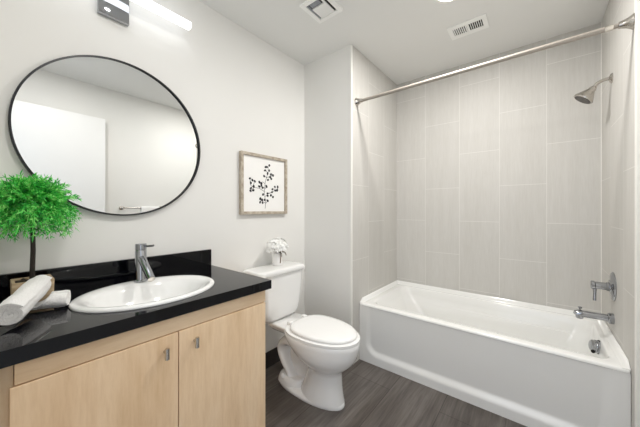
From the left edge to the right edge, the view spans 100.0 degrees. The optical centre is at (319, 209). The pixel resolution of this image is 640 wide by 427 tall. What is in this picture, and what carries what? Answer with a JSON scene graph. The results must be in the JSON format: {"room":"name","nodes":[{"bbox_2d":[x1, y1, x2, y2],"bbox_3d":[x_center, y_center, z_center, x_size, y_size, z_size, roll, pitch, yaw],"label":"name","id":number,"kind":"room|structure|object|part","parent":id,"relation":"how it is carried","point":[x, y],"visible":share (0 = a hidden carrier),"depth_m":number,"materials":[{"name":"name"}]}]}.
{"room":"bathroom","nodes":[
{"label":"bathroom","id":0,"kind":"room"},
{"bbox_2d":[0,0,303,352],"bbox_3d":[-0.510,-0.036,2.134,0.120,2.597,3.019,0,0,39],"label":"wall","id":1,"kind":"structure","parent":0,"point":[239,91],"depth_m":1.68,"materials":[{"name":"paint"}]},
{"bbox_2d":[8,55,200,215],"bbox_3d":[-1.011,-0.364,1.392,0.028,0.792,0.792,0,0,39],"label":"round mirror","id":2,"kind":"object","parent":1,"relation":"attached to","point":[122,141],"visible":0.9,"depth_m":1.32,"materials":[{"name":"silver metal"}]},
{"bbox_2d":[0,249,210,300],"bbox_3d":[-1.021,0.312,1.386,0.019,0.103,0.965,0,0,39],"label":"backsplash","id":3,"kind":"structure","parent":1,"relation":"attached to","point":[76,276],"depth_m":1.33,"materials":[{"name":"black stone"}]},
{"bbox_2d":[97,0,191,30],"bbox_3d":[-1.010,-1.059,1.331,0.108,0.198,0.701,0,0,39],"label":"vanity light","id":4,"kind":"object","parent":1,"relation":"attached to","point":[115,10],"visible":1,"depth_m":1.39,"materials":[{"name":"white glass"}]},
{"bbox_3d":[-1.043,-1.059,1.357,0.024,0.198,0.128,0,0,39],"label":"wall plate","id":5,"kind":"part","parent":4,"relation":"part of","materials":[{"name":"silver metal"}]},
{"bbox_2d":[130,0,190,29],"bbox_3d":[-0.984,-1.078,1.309,0.038,0.036,0.696,0,0,39],"label":"diffuser","id":6,"kind":"object","parent":4,"relation":"attached to","point":[150,5],"depth_m":1.46,"materials":[{"name":"white plastic"}]},
{"bbox_2d":[239,150,286,214],"bbox_3d":[-0.431,-0.194,2.108,0.030,0.460,0.457,0,0,39],"label":"framed print","id":7,"kind":"object","parent":1,"relation":"attached to","point":[262,178],"visible":1,"depth_m":2.08,"materials":[{"name":"white paper"}]},
{"bbox_2d":[265,347,279,368],"bbox_3d":[-0.437,1.200,2.118,0.012,0.125,0.946,0,0,39],"label":"baseboard","id":8,"kind":"structure","parent":1,"relation":"attached to","point":[271,357],"depth_m":2.17,"materials":[{"name":"rubber"}]},
{"bbox_2d":[304,45,349,324],"bbox_3d":[0.334,-0.036,2.684,0.500,2.597,0.903,0,0,39],"label":"wall","id":9,"kind":"structure","parent":0,"point":[327,78],"depth_m":2.33,"materials":[{"name":"paint"}]},
{"bbox_2d":[350,44,352,326],"bbox_3d":[0.253,-0.036,2.177,0.016,2.597,0.018,0,0,39],"label":"trim","id":10,"kind":"structure","parent":9,"relation":"attached to","point":[351,45],"depth_m":2.17,"materials":[{"name":"white paint"}]},
{"bbox_2d":[353,46,396,362],"bbox_3d":[0.538,-0.036,2.529,0.012,2.597,0.887,0,0,39],"label":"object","id":11,"kind":"structure","parent":9,"relation":"attached to","point":[374,120],"depth_m":2.43,"materials":[{"name":"tile"}]},
{"bbox_2d":[265,359,526,426],"bbox_3d":[-0.213,1.312,0.782,2.280,0.100,4.749,0,0,39],"label":"floor","id":12,"kind":"structure","parent":0,"point":[374,396],"depth_m":1.71,"materials":[{"name":"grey wood"}]},
{"bbox_2d":[0,291,264,426],"bbox_3d":[-0.793,0.836,1.189,0.618,0.853,0.947,0,0,39],"label":"vanity cabinet","id":13,"kind":"object","parent":12,"relation":"on","point":[205,367],"visible":0.84,"depth_m":0.99,"materials":[{"name":"brown wood"}]},
{"bbox_3d":[-0.696,0.817,0.885,0.021,0.680,0.430,0,0,39],"label":"door","id":14,"kind":"part","parent":13,"relation":"part of","materials":[{"name":"brown wood"}]},
{"bbox_2d":[0,249,270,368],"bbox_3d":[-0.791,0.334,1.201,0.609,0.147,0.966,0,0,39],"label":"countertop","id":15,"kind":"structure","parent":13,"relation":"on","point":[42,332],"depth_m":1.06,"materials":[{"name":"black stone"}]},
{"bbox_2d":[0,275,51,324],"bbox_3d":[-1.003,0.300,0.916,0.074,0.103,0.258,0,0,-30],"label":"rolled towel","id":16,"kind":"object","parent":15,"relation":"on","point":[13,309],"visible":1,"depth_m":0.86,"materials":[{"name":"white fabric"}]},
{"bbox_2d":[0,169,81,301],"bbox_3d":[-1.123,0.104,1.049,0.277,0.518,0.314,0,0,39],"label":"potted topiary","id":17,"kind":"object","parent":15,"relation":"on","point":[17,195],"visible":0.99,"depth_m":1.02,"materials":[{"name":"green plant"}]},
{"bbox_2d":[10,274,54,301],"bbox_3d":[-1.135,0.318,1.060,0.113,0.090,0.113,0,0,39],"label":"pot","id":18,"kind":"object","parent":17,"relation":"attached to","point":[16,283],"depth_m":1.05,"materials":[{"name":"brown wood"}]},
{"bbox_2d":[31,290,70,309],"bbox_3d":[-1.006,0.330,0.965,0.155,0.058,0.058,0,0,-30],"label":"rolled towel","id":19,"kind":"object","parent":15,"relation":"on","point":[56,299],"visible":0.56,"depth_m":0.97,"materials":[{"name":"white fabric"}]},
{"bbox_2d":[69,275,213,312],"bbox_3d":[-0.748,0.418,1.193,0.444,0.138,0.542,0,0,39],"label":"sink","id":20,"kind":"object","parent":15,"relation":"in","point":[130,295],"visible":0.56,"depth_m":1.23,"materials":[{"name":"white ceramic"}]},
{"bbox_2d":[133,243,154,281],"bbox_3d":[-0.834,0.259,1.292,0.174,0.184,0.063,0,0,33],"label":"sink faucet","id":21,"kind":"object","parent":20,"relation":"on","point":[143,271],"visible":1,"depth_m":1.30,"materials":[{"name":"silver metal"}]},
{"bbox_3d":[-0.882,0.182,1.322,0.049,0.029,0.049,0,0,39],"label":"handle","id":22,"kind":"part","parent":21,"relation":"part of","materials":[{"name":"silver metal"}]},
{"bbox_3d":[-0.828,0.277,1.278,0.149,0.116,0.035,0,0,39],"label":"spout","id":23,"kind":"part","parent":21,"relation":"part of","materials":[{"name":"silver metal"}]},
{"bbox_3d":[-0.558,0.441,1.058,0.020,0.064,0.855,0,0,39],"label":"rail","id":24,"kind":"part","parent":13,"relation":"part of","materials":[{"name":"brown wood"}]},
{"bbox_3d":[-0.571,0.535,0.998,0.032,0.042,0.016,0,0,39],"label":"handle","id":25,"kind":"part","parent":13,"relation":"part of","materials":[{"name":"silver metal"}]},
{"bbox_3d":[-0.500,0.535,1.085,0.032,0.042,0.016,0,0,39],"label":"handle","id":26,"kind":"part","parent":13,"relation":"part of","materials":[{"name":"silver metal"}]},
{"bbox_3d":[-0.424,0.817,1.222,0.021,0.680,0.429,0,0,39],"label":"door","id":27,"kind":"part","parent":13,"relation":"part of","materials":[{"name":"brown wood"}]},
{"bbox_2d":[243,261,359,410],"bbox_3d":[-0.113,0.847,1.860,0.810,0.831,0.472,0,0,39],"label":"toilet","id":28,"kind":"object","parent":12,"relation":"on","point":[314,351],"visible":0.96,"depth_m":1.78,"materials":[{"name":"white ceramic"}]},
{"bbox_3d":[-0.338,0.451,2.042,0.230,0.040,0.472,0,0,39],"label":"tank lid","id":29,"kind":"part","parent":28,"relation":"part of","materials":[{"name":"white ceramic"}]},
{"bbox_2d":[266,237,288,265],"bbox_3d":[-0.334,0.324,2.077,0.166,0.214,0.189,0,0,39],"label":"flower vase","id":30,"kind":"object","parent":28,"relation":"on","point":[277,245],"visible":1,"depth_m":2.04,"materials":[{"name":"white plant"}]},
{"bbox_3d":[-0.334,0.644,2.053,0.211,0.343,0.412,0,0,39],"label":"tank","id":31,"kind":"part","parent":28,"relation":"part of","materials":[{"name":"white ceramic"}]},
{"bbox_3d":[0.015,1.033,1.807,0.546,0.409,0.382,0,0,39],"label":"bowl","id":32,"kind":"part","parent":28,"relation":"part of","materials":[{"name":"white ceramic"}]},
{"bbox_3d":[0.030,0.793,1.795,0.469,0.024,0.348,0,0,39],"label":"lid","id":33,"kind":"part","parent":28,"relation":"part of","materials":[{"name":"white plastic"}]},
{"bbox_2d":[360,280,630,426],"bbox_3d":[1.168,1.008,2.088,1.520,0.509,0.778,0,0,39],"label":"bathtub","id":34,"kind":"object","parent":12,"relation":"on","point":[524,363],"visible":0.99,"depth_m":1.80,"materials":[{"name":"white ceramic"}]},
{"bbox_2d":[360,284,630,373],"bbox_3d":[1.168,0.977,2.088,1.520,0.386,0.778,0,0,39],"label":"basin","id":35,"kind":"object","parent":34,"relation":"in","point":[421,329],"depth_m":1.98,"materials":[{"name":"white ceramic"}]},
{"bbox_3d":[1.702,0.844,1.650,0.069,0.081,0.076,0,0,25],"label":"overflow plate","id":36,"kind":"part","parent":34,"relation":"part of","materials":[{"name":"silver metal"}]},
{"bbox_2d":[199,0,608,83],"bbox_3d":[0.331,-1.385,1.455,2.280,0.100,3.019,0,0,39],"label":"ceiling","id":37,"kind":"structure","parent":0,"point":[407,40],"depth_m":1.97,"materials":[{"name":"paint"}]},
{"bbox_2d":[300,0,342,23],"bbox_3d":[0.010,-1.328,1.767,0.202,0.014,0.210,0,0,39],"label":"ceiling vent","id":38,"kind":"object","parent":37,"relation":"in","point":[321,11],"visible":1,"depth_m":1.77,"materials":[{"name":"white metal"}]},
{"bbox_3d":[-0.032,-1.328,1.733,0.074,0.005,0.036,0,0,39],"label":"motor","id":39,"kind":"part","parent":38,"relation":"part of","materials":[{"name":"grey metal"}]},
{"bbox_2d":[435,0,455,3],"bbox_3d":[0.796,-1.331,1.637,0.200,0.008,0.200,0,0,39],"label":"recessed light","id":40,"kind":"object","parent":37,"relation":"in","point":[437,1],"visible":1,"depth_m":1.71,"materials":[{"name":"white paint"}]},
{"bbox_2d":[447,13,488,40],"bbox_3d":[1.083,-1.331,1.966,0.248,0.008,0.170,0,0,39],"label":"ceiling vent","id":41,"kind":"object","parent":37,"relation":"in","point":[478,23],"visible":1,"depth_m":1.96,"materials":[{"name":"white metal"}]},
{"bbox_2d":[397,23,600,312],"bbox_3d":[1.293,-0.036,2.554,2.156,2.597,0.100,0,0,39],"label":"wall","id":42,"kind":"structure","parent":0,"point":[499,164],"depth_m":2.27,"materials":[{"name":"tile"}]},
{"bbox_2d":[601,22,601,312],"bbox_3d":[2.005,-0.275,1.913,0.003,2.119,0.003,0,0,39],"label":"trim","id":43,"kind":"structure","parent":42,"relation":"attached to","point":[601,22],"depth_m":1.91,"materials":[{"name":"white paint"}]},
{"bbox_2d":[602,0,634,426],"bbox_3d":[1.746,-0.036,1.581,0.012,2.597,0.843,0,0,39],"label":"wall tile","id":44,"kind":"structure","parent":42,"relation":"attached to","point":[618,45],"depth_m":1.48,"materials":[{"name":"tile"}]},
{"bbox_2d":[354,13,634,105],"bbox_3d":[0.896,-0.893,1.751,1.524,0.072,0.072,0,0,39],"label":"shower curtain rod","id":45,"kind":"object","parent":44,"relation":"attached to","point":[628,23],"visible":1,"depth_m":1.53,"materials":[{"name":"silver metal"}]},
{"bbox_2d":[574,73,612,103],"bbox_3d":[1.720,-0.753,1.696,0.172,0.162,0.110,0,0,39],"label":"shower","id":46,"kind":"object","parent":44,"relation":"attached to","point":[586,96],"visible":1,"depth_m":1.68,"materials":[{"name":"silver metal"}]},
{"bbox_3d":[1.750,-0.785,1.672,0.088,0.057,0.019,0,0,39],"label":"arm","id":47,"kind":"part","parent":46,"relation":"part of","materials":[{"name":"silver metal"}]},
{"bbox_2d":[573,306,614,323],"bbox_3d":[1.694,0.652,1.667,0.177,0.074,0.064,0,0,39],"label":"tub spout","id":48,"kind":"object","parent":44,"relation":"attached to","point":[580,314],"visible":1,"depth_m":1.65,"materials":[{"name":"silver metal"}]},
{"bbox_3d":[1.687,0.659,1.674,0.157,0.046,0.047,0,0,39],"label":"spout","id":49,"kind":"part","parent":48,"relation":"part of","materials":[{"name":"silver metal"}]},
{"bbox_2d":[590,272,616,300],"bbox_3d":[1.725,0.468,1.643,0.099,0.184,0.172,0,0,39],"label":"shower valve","id":50,"kind":"object","parent":44,"relation":"attached to","point":[611,285],"visible":1,"depth_m":1.62,"materials":[{"name":"silver metal"}]},
{"bbox_3d":[1.697,0.522,1.658,0.019,0.077,0.022,0,0,39],"label":"lever","id":51,"kind":"part","parent":50,"relation":"part of","materials":[{"name":"silver metal"}]},
{"bbox_3d":[1.720,0.467,1.647,0.087,0.052,0.052,0,0,39],"label":"handle","id":52,"kind":"part","parent":50,"relation":"part of","materials":[{"name":"silver metal"}]},
{"bbox_3d":[1.174,-0.036,0.774,0.112,2.597,3.019,0,0,39],"label":"wall","id":53,"kind":"structure","parent":0,"visible":0},
{"bbox_2d":[635,0,639,426],"bbox_3d":[1.472,-0.036,1.244,0.015,2.597,0.028,0,0,39],"label":"trim","id":54,"kind":"structure","parent":53,"relation":"attached to","point":[637,2],"depth_m":1.23,"materials":[{"name":"white paint"}]}
]}

